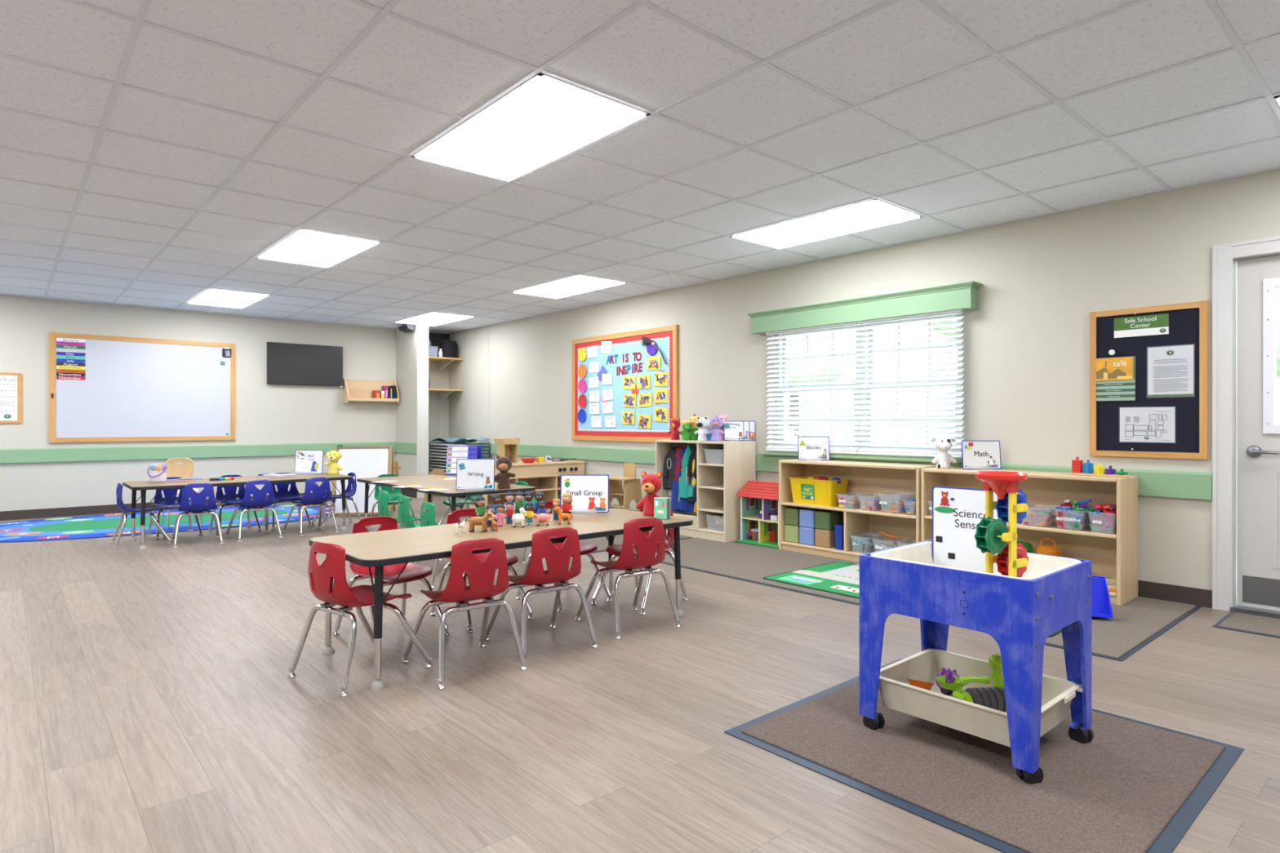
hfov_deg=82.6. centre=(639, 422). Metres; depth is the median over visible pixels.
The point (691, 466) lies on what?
vest
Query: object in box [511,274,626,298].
recessed light
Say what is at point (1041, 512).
wooden plank
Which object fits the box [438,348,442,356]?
spray bottle
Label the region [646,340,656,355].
paper plate
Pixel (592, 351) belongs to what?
drawing sheet
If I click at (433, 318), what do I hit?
recessed light
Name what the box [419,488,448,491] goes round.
sheet
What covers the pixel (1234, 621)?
floor mat
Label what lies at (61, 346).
card
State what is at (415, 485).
sheet
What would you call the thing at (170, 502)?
child chair
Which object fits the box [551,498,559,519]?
toy figure
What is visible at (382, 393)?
book
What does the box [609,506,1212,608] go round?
baseboard
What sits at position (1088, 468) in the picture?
stack
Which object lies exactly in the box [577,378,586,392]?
paper plate
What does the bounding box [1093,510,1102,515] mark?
bear
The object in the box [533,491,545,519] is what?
toy figure
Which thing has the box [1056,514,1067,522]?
dinosaur
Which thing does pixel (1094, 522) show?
clear bin
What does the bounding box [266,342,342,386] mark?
television
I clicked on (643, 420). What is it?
collage
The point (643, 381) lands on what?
collage
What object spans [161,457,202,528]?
chair
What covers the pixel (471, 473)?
sign board
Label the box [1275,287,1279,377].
tree
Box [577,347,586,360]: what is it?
paper plate
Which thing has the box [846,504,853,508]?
disc
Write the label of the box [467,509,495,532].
animal
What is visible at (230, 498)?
child chair
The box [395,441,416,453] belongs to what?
trim
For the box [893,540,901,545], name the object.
bear
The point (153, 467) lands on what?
ball
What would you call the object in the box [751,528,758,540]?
basket
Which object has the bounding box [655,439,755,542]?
storage cabinet
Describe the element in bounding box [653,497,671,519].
book
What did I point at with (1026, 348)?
wall
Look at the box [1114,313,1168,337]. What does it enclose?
safety sign
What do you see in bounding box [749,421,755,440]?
sign board
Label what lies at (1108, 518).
bear
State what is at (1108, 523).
bear
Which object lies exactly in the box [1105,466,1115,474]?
stack
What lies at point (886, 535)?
animal
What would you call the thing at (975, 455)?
sign board
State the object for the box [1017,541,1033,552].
pot
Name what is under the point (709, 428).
puppet
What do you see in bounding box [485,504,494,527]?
toy figure
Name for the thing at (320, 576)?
child chair
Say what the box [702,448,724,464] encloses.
bin
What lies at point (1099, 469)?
stack
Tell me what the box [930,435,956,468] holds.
puppet
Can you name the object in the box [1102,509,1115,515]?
bear
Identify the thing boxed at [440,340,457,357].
tote bag
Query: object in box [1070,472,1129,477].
base
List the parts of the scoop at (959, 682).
handle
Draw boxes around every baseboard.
[0,491,391,520]
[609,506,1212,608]
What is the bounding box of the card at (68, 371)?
[56,368,85,373]
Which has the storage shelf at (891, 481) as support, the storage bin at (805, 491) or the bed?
the storage bin at (805, 491)
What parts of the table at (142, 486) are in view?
leg, leg, leg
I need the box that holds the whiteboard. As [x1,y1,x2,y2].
[48,332,235,442]
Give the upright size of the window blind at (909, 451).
1.074 m
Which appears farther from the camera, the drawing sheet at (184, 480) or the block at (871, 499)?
the drawing sheet at (184, 480)
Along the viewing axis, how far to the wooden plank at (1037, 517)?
4.52 m
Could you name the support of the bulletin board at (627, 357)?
attached to the wall at (1026, 348)
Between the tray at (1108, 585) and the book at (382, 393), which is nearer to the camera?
the tray at (1108, 585)
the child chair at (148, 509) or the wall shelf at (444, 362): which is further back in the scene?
the wall shelf at (444, 362)
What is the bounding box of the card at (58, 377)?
[56,375,85,380]
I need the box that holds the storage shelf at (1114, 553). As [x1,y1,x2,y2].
[920,466,1137,605]
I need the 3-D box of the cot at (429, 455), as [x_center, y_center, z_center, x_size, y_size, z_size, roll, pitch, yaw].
[-2.641,0.510,10.575,0.337,0.040,1.254,0,0,-42]
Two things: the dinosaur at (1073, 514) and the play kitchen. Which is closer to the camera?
the dinosaur at (1073, 514)
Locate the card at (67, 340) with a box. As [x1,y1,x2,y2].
[56,337,85,342]
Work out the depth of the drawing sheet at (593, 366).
8.45 m
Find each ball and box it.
[149,464,155,471]
[155,465,162,471]
[161,464,167,470]
[935,666,959,694]
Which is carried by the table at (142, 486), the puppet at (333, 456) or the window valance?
the puppet at (333, 456)
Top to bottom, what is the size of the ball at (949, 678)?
0.088 m
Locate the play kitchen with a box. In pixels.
[469,460,585,516]
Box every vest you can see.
[662,443,675,488]
[687,445,696,501]
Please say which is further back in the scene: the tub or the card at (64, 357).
the card at (64, 357)
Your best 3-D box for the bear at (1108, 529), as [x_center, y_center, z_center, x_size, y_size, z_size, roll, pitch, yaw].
[2.740,0.621,4.258,0.044,0.039,0.056,0,0,-15]
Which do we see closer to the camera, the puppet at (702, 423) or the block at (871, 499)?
the block at (871, 499)
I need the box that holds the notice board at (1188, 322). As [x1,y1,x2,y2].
[1089,300,1208,459]
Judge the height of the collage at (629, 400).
0.152 m
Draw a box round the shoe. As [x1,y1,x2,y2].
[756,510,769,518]
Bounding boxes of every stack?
[429,349,437,355]
[1071,457,1083,472]
[1083,459,1093,473]
[1093,462,1104,474]
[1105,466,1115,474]
[1116,468,1127,475]
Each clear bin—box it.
[1056,516,1079,521]
[1093,520,1102,524]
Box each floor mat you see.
[578,530,692,553]
[654,537,1201,662]
[724,658,1244,852]
[1212,612,1279,638]
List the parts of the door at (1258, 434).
kick plate, lever handle, raised panel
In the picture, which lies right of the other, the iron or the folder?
the iron
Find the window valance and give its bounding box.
[746,280,982,334]
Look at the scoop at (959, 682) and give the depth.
2.55 m
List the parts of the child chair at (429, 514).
leg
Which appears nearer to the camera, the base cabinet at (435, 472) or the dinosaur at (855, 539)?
the dinosaur at (855, 539)
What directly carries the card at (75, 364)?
attached to the whiteboard
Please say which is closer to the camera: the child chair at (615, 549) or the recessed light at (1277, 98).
the recessed light at (1277, 98)
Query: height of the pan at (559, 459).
0.018 m
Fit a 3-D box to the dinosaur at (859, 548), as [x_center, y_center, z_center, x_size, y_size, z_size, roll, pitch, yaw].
[1.647,0.950,5.503,0.094,0.054,0.034,0,0,21]
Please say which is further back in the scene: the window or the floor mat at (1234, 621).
the window
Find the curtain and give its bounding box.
[428,332,449,356]
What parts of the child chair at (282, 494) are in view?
leg, leg, leg, leg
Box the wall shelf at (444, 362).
[428,355,462,370]
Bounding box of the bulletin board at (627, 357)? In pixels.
[571,324,678,442]
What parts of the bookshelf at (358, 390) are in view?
panel, panel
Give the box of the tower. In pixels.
[974,471,1028,577]
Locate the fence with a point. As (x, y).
(789, 429)
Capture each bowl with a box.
[520,457,536,462]
[935,675,964,689]
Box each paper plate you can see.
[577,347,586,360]
[577,364,586,377]
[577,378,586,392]
[577,394,586,408]
[577,408,586,422]
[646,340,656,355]
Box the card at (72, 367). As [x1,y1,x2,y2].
[56,365,85,369]
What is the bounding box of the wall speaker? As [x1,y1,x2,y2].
[397,324,413,333]
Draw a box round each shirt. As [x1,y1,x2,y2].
[668,443,679,498]
[673,444,683,481]
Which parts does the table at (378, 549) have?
leg, leg, leg, leg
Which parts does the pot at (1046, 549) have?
handle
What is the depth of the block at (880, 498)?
5.49 m
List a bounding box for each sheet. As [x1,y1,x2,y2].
[168,480,193,482]
[177,477,202,479]
[372,480,397,482]
[393,484,421,487]
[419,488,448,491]
[428,436,489,443]
[586,345,597,358]
[588,376,598,388]
[589,361,599,373]
[589,391,599,401]
[589,403,599,413]
[591,416,601,427]
[600,341,612,352]
[601,373,612,384]
[602,388,613,400]
[602,401,613,413]
[604,416,615,427]
[1147,345,1193,396]
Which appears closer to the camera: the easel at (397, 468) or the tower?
the tower
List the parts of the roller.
frame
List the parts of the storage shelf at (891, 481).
panel, divider panel, panel, panel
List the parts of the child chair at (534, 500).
leg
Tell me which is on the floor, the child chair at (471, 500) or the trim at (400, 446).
the child chair at (471, 500)
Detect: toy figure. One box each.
[475,496,486,516]
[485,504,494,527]
[490,493,502,522]
[494,503,505,526]
[503,491,515,511]
[504,501,514,523]
[515,491,524,513]
[524,490,533,518]
[524,502,533,524]
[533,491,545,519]
[537,500,546,522]
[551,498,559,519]
[560,492,573,520]
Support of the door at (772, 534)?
in the house
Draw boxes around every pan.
[559,458,576,460]
[1091,574,1113,617]
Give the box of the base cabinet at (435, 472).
[424,469,467,512]
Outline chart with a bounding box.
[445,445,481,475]
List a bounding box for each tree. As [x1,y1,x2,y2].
[787,332,848,435]
[926,320,957,344]
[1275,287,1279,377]
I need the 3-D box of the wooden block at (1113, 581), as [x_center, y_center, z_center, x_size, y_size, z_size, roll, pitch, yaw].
[2.787,0.945,4.332,0.095,0.038,0.030,0,0,37]
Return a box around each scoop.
[906,679,934,690]
[935,675,990,689]
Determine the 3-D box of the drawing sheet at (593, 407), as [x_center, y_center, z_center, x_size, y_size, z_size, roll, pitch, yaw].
[-0.529,-0.158,8.441,0.003,0.124,0.184,0,0,-41]
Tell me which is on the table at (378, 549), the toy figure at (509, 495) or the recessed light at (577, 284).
the toy figure at (509, 495)
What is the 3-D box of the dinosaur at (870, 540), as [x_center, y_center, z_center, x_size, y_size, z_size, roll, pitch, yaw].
[1.736,0.895,5.511,0.034,0.041,0.100,0,0,-8]
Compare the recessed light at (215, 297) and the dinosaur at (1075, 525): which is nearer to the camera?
the dinosaur at (1075, 525)
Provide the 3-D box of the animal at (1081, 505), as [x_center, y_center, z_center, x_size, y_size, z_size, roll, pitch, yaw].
[2.678,0.513,4.417,0.098,0.043,0.062,0,0,-3]
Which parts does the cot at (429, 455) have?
rail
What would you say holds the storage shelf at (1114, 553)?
on the floor mat at (1135, 624)
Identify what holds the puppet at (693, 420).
on the storage cabinet at (717, 486)
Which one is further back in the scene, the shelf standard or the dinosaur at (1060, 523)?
the shelf standard
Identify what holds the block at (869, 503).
in the clear bin
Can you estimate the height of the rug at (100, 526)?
0.010 m
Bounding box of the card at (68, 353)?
[56,351,85,356]
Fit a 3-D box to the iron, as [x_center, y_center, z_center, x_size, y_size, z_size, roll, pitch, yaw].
[-1.052,0.423,8.380,0.095,0.068,0.062,0,0,-41]
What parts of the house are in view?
board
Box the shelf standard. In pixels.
[439,361,440,434]
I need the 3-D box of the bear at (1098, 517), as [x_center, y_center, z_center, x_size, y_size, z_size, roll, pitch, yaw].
[2.707,0.563,4.293,0.043,0.034,0.062,0,0,0]
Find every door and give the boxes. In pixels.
[769,530,775,542]
[1229,254,1279,618]
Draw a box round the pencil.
[422,487,441,488]
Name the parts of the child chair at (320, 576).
leg, leg, leg, leg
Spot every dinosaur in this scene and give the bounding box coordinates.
[850,536,864,542]
[851,543,862,551]
[860,536,871,539]
[862,542,875,547]
[866,537,873,542]
[866,545,873,551]
[867,540,879,546]
[1055,521,1069,528]
[1056,506,1071,513]
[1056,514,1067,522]
[1057,511,1067,517]
[1063,520,1073,527]
[1066,511,1084,518]
[1071,500,1078,508]
[1071,506,1084,514]
[1071,521,1088,528]
[1072,522,1081,529]
[1077,499,1091,504]
[1080,516,1084,523]
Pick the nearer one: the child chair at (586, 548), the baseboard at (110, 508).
the child chair at (586, 548)
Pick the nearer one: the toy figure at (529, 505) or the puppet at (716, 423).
the toy figure at (529, 505)
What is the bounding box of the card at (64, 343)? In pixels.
[56,341,85,346]
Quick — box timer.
[222,346,231,357]
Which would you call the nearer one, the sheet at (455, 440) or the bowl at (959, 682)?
the bowl at (959, 682)
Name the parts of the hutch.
panel, panel, panel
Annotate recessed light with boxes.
[186,288,270,308]
[256,228,382,267]
[394,311,474,325]
[411,72,650,181]
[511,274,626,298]
[729,198,923,248]
[1274,95,1279,106]
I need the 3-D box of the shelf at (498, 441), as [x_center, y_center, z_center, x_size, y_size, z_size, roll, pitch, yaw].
[-1.493,0.210,8.181,0.218,0.075,0.200,0,0,-41]
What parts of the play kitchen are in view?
panel, panel, panel, rail, panel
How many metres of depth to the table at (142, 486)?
6.50 m
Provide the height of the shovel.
0.175 m
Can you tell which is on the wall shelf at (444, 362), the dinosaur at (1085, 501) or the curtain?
the curtain
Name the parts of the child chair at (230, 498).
leg, leg, leg, leg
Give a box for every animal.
[453,518,468,533]
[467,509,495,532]
[490,518,497,531]
[511,507,526,527]
[531,513,550,525]
[554,506,573,524]
[879,531,905,539]
[1060,502,1072,506]
[1071,502,1088,508]
[1084,505,1096,512]
[1102,503,1116,511]
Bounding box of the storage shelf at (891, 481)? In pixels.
[778,458,936,562]
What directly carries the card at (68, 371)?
attached to the whiteboard
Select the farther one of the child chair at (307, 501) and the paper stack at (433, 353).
the paper stack at (433, 353)
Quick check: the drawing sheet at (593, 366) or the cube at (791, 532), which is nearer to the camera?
the cube at (791, 532)
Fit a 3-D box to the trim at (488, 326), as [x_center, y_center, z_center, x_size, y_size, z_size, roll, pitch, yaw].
[-2.144,-0.158,10.327,0.016,2.432,0.016,0,0,-41]
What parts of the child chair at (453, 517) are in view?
leg, leg, leg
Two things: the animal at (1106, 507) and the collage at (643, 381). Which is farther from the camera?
the collage at (643, 381)
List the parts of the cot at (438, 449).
rail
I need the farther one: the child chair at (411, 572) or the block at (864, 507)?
the block at (864, 507)
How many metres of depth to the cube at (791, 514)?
5.94 m
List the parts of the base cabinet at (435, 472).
leg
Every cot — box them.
[428,442,489,447]
[428,448,488,453]
[428,451,489,457]
[428,454,489,458]
[428,457,446,462]
[428,463,446,467]
[428,466,445,471]
[429,445,488,450]
[429,460,446,464]
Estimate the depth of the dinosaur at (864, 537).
5.59 m
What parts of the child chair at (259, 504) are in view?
leg, leg, leg, leg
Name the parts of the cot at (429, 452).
rail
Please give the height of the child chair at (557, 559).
0.572 m
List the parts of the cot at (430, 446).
rail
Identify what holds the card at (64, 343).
attached to the whiteboard
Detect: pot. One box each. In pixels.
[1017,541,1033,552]
[1035,537,1061,556]
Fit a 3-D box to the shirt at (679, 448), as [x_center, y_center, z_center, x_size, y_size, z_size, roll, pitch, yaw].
[0.378,0.388,6.949,0.124,0.364,0.190,0,0,-27]
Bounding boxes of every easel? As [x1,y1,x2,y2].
[330,445,395,517]
[394,462,400,505]
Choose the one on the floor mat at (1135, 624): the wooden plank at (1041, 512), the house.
the house
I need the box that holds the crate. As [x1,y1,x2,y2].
[834,523,844,550]
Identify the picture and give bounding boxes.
[655,501,664,514]
[1095,360,1131,379]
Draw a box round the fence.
[785,429,955,447]
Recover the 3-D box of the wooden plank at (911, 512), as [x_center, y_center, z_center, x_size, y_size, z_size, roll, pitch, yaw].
[1.928,0.643,5.185,0.068,0.024,0.024,0,0,-45]
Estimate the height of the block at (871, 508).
0.035 m
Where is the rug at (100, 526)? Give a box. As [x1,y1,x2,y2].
[0,504,337,542]
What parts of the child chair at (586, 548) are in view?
leg, leg, leg, leg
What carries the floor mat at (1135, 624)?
on the floor
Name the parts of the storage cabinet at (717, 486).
panel, hanging rod, rail, panel, divider panel, panel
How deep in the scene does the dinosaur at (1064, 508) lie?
4.42 m
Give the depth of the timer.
9.20 m
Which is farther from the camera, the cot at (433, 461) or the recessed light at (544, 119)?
the cot at (433, 461)
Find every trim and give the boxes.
[0,441,395,463]
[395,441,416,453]
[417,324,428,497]
[447,441,1212,500]
[488,325,488,442]
[761,451,962,467]
[1212,235,1279,611]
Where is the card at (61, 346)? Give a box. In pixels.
[56,344,85,349]
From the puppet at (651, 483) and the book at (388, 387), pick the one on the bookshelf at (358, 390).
the book at (388, 387)
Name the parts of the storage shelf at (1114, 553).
panel, panel, panel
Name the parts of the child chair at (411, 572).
leg, leg, leg, leg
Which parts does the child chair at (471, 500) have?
leg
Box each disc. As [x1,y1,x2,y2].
[839,496,846,499]
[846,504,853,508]
[850,496,857,499]
[882,504,889,507]
[896,500,903,503]
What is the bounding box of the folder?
[428,338,431,355]
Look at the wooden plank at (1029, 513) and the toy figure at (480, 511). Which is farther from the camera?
the wooden plank at (1029, 513)
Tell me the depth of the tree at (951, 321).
15.92 m
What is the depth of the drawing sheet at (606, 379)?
8.27 m
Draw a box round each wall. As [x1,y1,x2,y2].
[0,294,448,511]
[448,168,1279,590]
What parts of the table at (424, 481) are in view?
leg, leg, leg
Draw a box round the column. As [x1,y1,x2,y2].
[395,324,417,497]
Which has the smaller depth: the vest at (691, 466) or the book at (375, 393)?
the vest at (691, 466)
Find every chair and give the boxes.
[110,483,173,549]
[146,476,203,540]
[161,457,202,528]
[170,483,224,548]
[208,475,262,534]
[224,480,283,542]
[262,472,312,530]
[281,477,339,537]
[288,541,432,697]
[311,472,361,529]
[333,515,449,635]
[367,474,417,528]
[377,489,420,528]
[397,494,443,560]
[401,537,527,689]
[413,501,439,588]
[430,508,533,632]
[439,494,483,524]
[484,527,598,662]
[486,481,528,518]
[506,497,537,573]
[515,501,612,613]
[574,517,680,639]
[591,506,688,614]
[608,462,642,511]
[746,528,751,539]
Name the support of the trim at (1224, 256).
attached to the wall at (1026, 348)
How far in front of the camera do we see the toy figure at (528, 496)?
4.03 m
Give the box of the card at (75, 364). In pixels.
[56,361,85,366]
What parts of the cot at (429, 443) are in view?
rail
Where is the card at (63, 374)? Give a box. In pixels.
[56,372,85,376]
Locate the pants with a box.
[693,501,696,513]
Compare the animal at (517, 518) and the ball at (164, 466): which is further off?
the ball at (164, 466)
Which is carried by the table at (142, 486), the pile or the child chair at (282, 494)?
the pile
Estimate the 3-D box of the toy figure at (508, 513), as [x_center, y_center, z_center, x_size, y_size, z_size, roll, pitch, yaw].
[-0.685,0.473,3.834,0.051,0.119,0.044,0,0,-6]
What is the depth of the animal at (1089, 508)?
4.36 m
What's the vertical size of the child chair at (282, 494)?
0.535 m
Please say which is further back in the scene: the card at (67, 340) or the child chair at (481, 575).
the card at (67, 340)
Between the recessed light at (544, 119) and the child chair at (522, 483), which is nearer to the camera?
the recessed light at (544, 119)
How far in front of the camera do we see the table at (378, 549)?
3.34 m
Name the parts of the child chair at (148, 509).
leg, leg, leg, leg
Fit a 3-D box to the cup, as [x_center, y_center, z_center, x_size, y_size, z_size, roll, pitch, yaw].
[-1.136,0.428,8.307,0.106,0.057,0.105,0,0,-41]
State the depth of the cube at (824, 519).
5.72 m
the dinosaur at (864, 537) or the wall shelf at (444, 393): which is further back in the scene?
the wall shelf at (444, 393)
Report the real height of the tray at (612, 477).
0.014 m
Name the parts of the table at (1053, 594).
panel, panel, panel, panel, caster plate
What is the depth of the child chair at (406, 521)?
5.17 m
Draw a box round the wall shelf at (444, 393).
[428,388,462,400]
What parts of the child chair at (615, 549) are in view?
leg, leg, leg, leg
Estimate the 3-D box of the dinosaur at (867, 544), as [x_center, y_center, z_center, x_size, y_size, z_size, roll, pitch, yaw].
[1.730,0.925,5.505,0.100,0.042,0.035,0,0,38]
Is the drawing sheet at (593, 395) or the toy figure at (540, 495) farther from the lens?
the drawing sheet at (593, 395)
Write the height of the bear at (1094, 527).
0.039 m
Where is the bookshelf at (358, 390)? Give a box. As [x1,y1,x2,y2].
[342,377,399,404]
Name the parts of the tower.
post, axle arm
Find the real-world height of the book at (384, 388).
0.205 m
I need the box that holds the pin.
[1108,349,1115,355]
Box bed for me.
[770,515,777,520]
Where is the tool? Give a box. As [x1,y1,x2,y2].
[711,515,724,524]
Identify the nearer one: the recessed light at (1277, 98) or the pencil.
the recessed light at (1277, 98)
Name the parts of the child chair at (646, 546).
leg, leg, leg, leg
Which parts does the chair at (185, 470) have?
leg, leg, leg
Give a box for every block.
[814,476,828,480]
[831,477,840,483]
[861,501,867,504]
[861,504,866,509]
[867,501,874,505]
[868,505,875,510]
[869,497,875,501]
[877,496,884,500]
[1104,577,1116,585]
[1108,587,1116,591]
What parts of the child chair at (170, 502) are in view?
leg, leg, leg, leg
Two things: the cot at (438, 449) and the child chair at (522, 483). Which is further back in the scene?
the cot at (438, 449)
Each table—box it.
[122,472,352,550]
[309,508,693,690]
[356,475,535,551]
[859,539,1093,784]
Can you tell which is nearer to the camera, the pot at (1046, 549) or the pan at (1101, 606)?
the pan at (1101, 606)
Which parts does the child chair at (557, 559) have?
leg, leg, leg, leg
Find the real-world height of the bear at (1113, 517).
0.037 m
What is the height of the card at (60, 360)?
0.038 m
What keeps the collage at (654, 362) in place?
attached to the bulletin board at (627, 357)
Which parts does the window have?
sash, sash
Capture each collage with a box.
[622,375,635,389]
[622,410,635,424]
[623,393,635,407]
[637,374,650,388]
[637,413,651,428]
[638,392,652,407]
[646,355,660,369]
[653,372,667,386]
[653,388,667,402]
[653,407,667,422]
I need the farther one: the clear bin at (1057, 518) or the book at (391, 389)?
the book at (391, 389)
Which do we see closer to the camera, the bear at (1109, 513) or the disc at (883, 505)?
the bear at (1109, 513)
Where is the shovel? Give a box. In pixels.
[988,653,1004,688]
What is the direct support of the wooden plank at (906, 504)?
in the clear bin
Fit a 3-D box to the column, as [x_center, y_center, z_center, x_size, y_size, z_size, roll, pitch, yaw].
[-3.288,-0.158,10.469,0.161,2.432,0.728,0,0,-41]
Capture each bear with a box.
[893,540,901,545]
[1088,523,1101,531]
[1092,504,1103,510]
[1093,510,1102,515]
[1093,515,1105,520]
[1098,524,1105,529]
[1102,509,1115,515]
[1102,520,1113,526]
[1102,525,1115,531]
[1104,515,1114,521]
[1106,515,1116,519]
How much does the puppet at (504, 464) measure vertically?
0.275 m
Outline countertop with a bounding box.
[494,460,585,466]
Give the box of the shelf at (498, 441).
[493,437,519,444]
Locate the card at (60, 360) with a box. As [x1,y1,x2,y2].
[56,358,85,363]
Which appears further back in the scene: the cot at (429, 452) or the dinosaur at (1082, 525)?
the cot at (429, 452)
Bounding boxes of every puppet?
[324,450,342,474]
[494,453,515,488]
[635,471,662,515]
[667,417,680,439]
[680,420,688,439]
[680,422,693,439]
[688,413,698,439]
[693,416,708,440]
[705,420,712,440]
[706,415,724,440]
[716,413,728,440]
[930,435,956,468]
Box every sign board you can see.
[293,449,324,474]
[455,458,494,489]
[560,475,608,512]
[724,421,743,440]
[743,421,749,440]
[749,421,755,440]
[797,436,829,460]
[932,485,1006,574]
[960,440,1001,469]
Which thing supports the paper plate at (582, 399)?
attached to the bulletin board at (627, 357)
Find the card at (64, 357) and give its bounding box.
[56,355,85,359]
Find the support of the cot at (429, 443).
on the cot at (430, 446)
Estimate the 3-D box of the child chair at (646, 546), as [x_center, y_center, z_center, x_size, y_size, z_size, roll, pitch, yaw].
[-0.068,0.772,3.831,0.397,0.572,0.435,0,0,-34]
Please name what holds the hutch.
on the play kitchen
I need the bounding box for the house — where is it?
[735,480,778,548]
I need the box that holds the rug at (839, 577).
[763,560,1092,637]
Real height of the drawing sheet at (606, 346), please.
0.143 m
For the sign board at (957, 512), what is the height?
0.365 m
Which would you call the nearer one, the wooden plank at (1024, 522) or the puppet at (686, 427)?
the wooden plank at (1024, 522)
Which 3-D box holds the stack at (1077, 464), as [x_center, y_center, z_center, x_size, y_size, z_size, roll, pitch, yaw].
[2.676,0.261,4.458,0.045,0.096,0.050,0,0,-41]
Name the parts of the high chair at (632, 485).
panel, seat, backrest, panel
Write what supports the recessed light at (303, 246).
in the ceiling
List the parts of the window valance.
crown moulding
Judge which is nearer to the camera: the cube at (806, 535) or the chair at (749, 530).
the cube at (806, 535)
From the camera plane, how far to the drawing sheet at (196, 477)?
6.79 m
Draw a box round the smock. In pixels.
[671,444,695,512]
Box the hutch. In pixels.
[493,437,519,462]
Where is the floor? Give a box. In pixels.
[0,494,1279,852]
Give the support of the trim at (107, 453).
attached to the wall at (265, 413)
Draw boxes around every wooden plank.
[904,503,915,506]
[904,506,915,510]
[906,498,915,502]
[906,510,914,514]
[1023,521,1037,524]
[1024,515,1037,519]
[1026,510,1035,515]
[1031,509,1044,512]
[1035,522,1047,525]
[1036,515,1049,521]
[1039,511,1051,515]
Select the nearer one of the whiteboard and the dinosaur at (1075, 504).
the dinosaur at (1075, 504)
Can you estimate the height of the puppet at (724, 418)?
0.251 m
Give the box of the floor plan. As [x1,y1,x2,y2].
[1120,407,1174,442]
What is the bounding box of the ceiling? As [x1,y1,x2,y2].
[0,0,1279,333]
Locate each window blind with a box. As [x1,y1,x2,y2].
[765,321,859,453]
[857,309,964,457]
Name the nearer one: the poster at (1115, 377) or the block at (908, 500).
the poster at (1115, 377)
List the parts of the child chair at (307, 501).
leg, leg, leg, leg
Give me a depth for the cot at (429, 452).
10.68 m
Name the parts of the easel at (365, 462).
leg, rail, leg, leg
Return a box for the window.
[777,313,961,457]
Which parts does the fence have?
fence rail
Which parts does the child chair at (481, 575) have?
leg, leg, leg, leg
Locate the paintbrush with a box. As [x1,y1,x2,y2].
[640,335,666,364]
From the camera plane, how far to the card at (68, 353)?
8.20 m
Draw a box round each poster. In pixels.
[0,372,22,423]
[1095,355,1135,401]
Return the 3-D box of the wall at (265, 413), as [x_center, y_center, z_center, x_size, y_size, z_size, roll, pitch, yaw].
[-5.875,-0.158,8.769,7.905,2.432,0.120,0,0,-41]
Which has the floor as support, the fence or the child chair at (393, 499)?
the child chair at (393, 499)
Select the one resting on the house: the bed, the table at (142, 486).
the bed
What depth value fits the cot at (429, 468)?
10.85 m
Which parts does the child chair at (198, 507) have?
leg, leg, leg, leg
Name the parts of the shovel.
handle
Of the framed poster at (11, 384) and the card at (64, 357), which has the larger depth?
the card at (64, 357)
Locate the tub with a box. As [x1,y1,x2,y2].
[870,541,1081,580]
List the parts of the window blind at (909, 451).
ladder cord, rail, head rail, pull cord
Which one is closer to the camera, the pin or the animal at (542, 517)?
the animal at (542, 517)
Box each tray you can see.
[608,475,636,479]
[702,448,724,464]
[878,647,1082,746]
[1107,584,1116,588]
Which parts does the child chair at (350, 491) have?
leg, leg, leg, leg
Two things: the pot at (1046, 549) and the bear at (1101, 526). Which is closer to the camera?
the bear at (1101, 526)
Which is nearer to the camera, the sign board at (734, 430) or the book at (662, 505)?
the book at (662, 505)
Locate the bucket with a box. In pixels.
[147,466,167,481]
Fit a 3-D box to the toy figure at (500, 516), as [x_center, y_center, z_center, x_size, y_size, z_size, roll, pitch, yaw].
[-0.716,0.475,3.723,0.051,0.115,0.043,0,0,3]
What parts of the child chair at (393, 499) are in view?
leg, leg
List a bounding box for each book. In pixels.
[372,390,380,398]
[380,391,384,398]
[382,386,387,398]
[387,386,390,398]
[390,385,396,398]
[390,388,392,398]
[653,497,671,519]
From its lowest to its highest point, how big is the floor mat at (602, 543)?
0.010 m
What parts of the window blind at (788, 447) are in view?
rail, head rail, pull cord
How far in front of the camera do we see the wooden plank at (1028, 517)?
4.57 m
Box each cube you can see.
[784,506,809,526]
[784,524,799,543]
[799,508,825,528]
[799,526,815,546]
[814,510,841,530]
[814,528,835,548]
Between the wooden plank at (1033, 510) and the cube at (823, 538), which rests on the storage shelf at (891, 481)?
the cube at (823, 538)
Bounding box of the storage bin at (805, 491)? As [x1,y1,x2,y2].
[788,475,849,506]
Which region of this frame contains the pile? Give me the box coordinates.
[262,473,296,475]
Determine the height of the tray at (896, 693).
0.105 m
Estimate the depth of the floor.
2.70 m
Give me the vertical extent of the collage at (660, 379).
0.148 m
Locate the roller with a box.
[951,686,1006,712]
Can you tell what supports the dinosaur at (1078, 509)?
in the clear bin at (1057, 518)
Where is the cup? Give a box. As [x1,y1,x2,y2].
[535,457,545,462]
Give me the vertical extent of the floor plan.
0.217 m
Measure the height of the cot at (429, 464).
0.040 m
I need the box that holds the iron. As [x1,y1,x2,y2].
[543,456,551,462]
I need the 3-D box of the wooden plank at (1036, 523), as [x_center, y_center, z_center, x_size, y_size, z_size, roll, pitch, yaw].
[2.494,0.632,4.530,0.027,0.023,0.076,0,0,-12]
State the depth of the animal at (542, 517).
3.74 m

